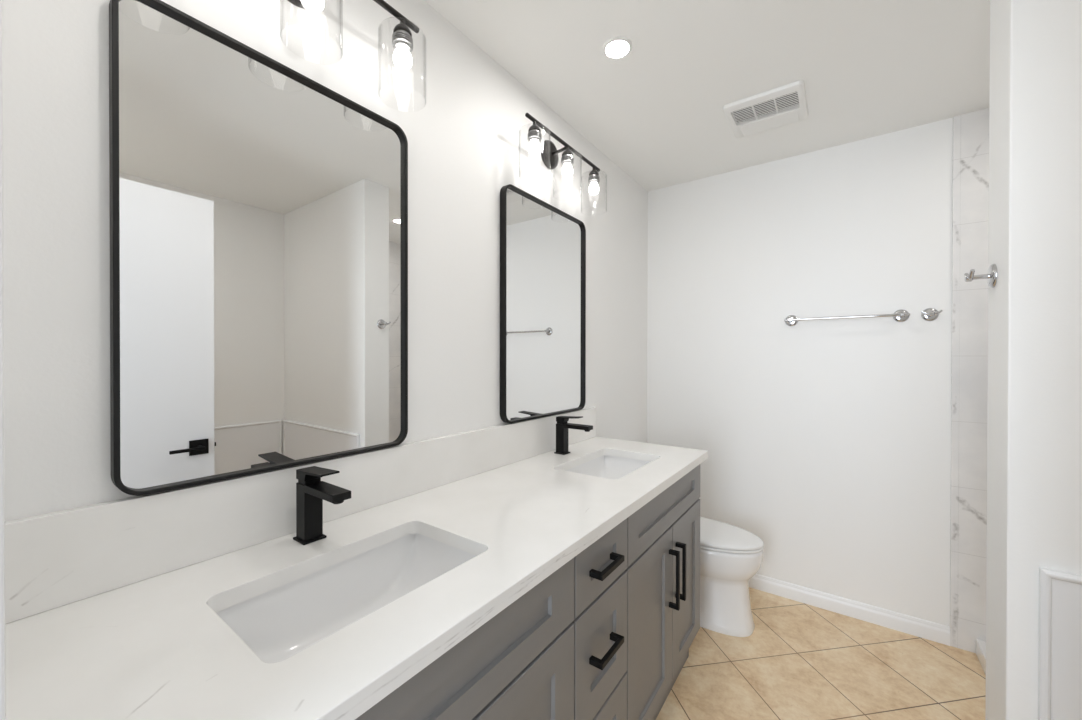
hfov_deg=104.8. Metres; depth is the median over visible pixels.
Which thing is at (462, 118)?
wall
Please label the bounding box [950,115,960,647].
trim
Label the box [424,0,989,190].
ceiling
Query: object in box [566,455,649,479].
undermount sink
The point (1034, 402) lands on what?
wall partition
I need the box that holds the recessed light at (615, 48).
[602,37,632,59]
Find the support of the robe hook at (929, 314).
attached to the wall at (827, 442)
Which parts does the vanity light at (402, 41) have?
bulb, bulb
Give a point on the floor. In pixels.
(799, 661)
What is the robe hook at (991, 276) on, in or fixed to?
attached to the wall partition at (1034, 402)
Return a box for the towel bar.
[784,309,909,325]
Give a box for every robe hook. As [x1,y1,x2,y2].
[921,308,942,320]
[964,264,996,287]
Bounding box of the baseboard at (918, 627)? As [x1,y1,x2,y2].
[749,574,949,645]
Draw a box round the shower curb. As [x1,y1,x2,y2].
[976,639,985,674]
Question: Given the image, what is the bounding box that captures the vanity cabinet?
[355,464,699,719]
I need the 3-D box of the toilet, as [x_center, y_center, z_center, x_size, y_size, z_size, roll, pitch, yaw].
[0.771,0.943,2.223,0.744,0.752,0.428,0,0,36]
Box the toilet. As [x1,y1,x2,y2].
[700,517,763,636]
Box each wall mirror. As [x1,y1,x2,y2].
[109,0,407,495]
[500,184,585,422]
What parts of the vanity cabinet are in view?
door, drawer, drawer, handle, handle, drawer, door, handle, handle, door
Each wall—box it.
[2,0,647,521]
[647,108,988,652]
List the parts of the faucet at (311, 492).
plate, lever handle, spout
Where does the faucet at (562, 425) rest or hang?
on the countertop
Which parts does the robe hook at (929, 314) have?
arm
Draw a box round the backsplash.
[5,407,595,623]
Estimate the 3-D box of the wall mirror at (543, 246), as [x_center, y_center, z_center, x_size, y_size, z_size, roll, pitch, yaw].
[0.033,-0.216,1.824,0.027,0.918,0.609,0,0,36]
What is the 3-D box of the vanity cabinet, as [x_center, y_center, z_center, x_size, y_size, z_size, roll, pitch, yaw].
[-0.055,0.880,1.227,0.592,0.885,1.857,0,0,36]
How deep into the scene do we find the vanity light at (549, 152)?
1.78 m
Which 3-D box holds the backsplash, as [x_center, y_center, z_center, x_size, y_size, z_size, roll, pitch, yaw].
[-0.279,0.325,1.404,0.020,0.153,1.910,0,0,36]
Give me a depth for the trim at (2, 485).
0.30 m
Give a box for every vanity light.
[287,0,418,70]
[525,113,599,194]
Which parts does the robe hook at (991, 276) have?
arm, post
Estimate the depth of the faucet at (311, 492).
0.92 m
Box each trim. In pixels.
[0,0,5,719]
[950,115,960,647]
[1038,567,1081,719]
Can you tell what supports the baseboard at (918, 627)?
attached to the wall at (827, 442)
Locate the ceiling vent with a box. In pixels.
[723,80,807,137]
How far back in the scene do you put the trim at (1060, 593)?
0.94 m
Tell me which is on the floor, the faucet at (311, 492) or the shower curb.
the shower curb
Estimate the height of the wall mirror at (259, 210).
0.918 m
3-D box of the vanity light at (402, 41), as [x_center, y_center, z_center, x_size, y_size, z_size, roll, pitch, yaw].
[-0.524,-0.831,0.938,0.160,0.262,0.592,0,0,36]
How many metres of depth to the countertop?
0.74 m
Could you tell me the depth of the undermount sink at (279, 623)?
0.89 m
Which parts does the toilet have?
seat, lid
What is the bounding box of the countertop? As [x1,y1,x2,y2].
[5,407,707,719]
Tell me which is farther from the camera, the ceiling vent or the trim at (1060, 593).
the ceiling vent
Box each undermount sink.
[216,533,475,662]
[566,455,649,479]
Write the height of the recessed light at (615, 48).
0.006 m
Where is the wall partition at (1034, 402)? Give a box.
[985,0,1081,719]
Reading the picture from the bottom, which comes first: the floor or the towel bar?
the floor
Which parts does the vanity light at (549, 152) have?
bulb, arm, bulb, bulb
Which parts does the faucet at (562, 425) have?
lever handle, spout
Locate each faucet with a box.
[293,466,350,544]
[554,416,592,454]
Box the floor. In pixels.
[656,587,985,719]
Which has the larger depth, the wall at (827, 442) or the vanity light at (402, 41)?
the wall at (827, 442)

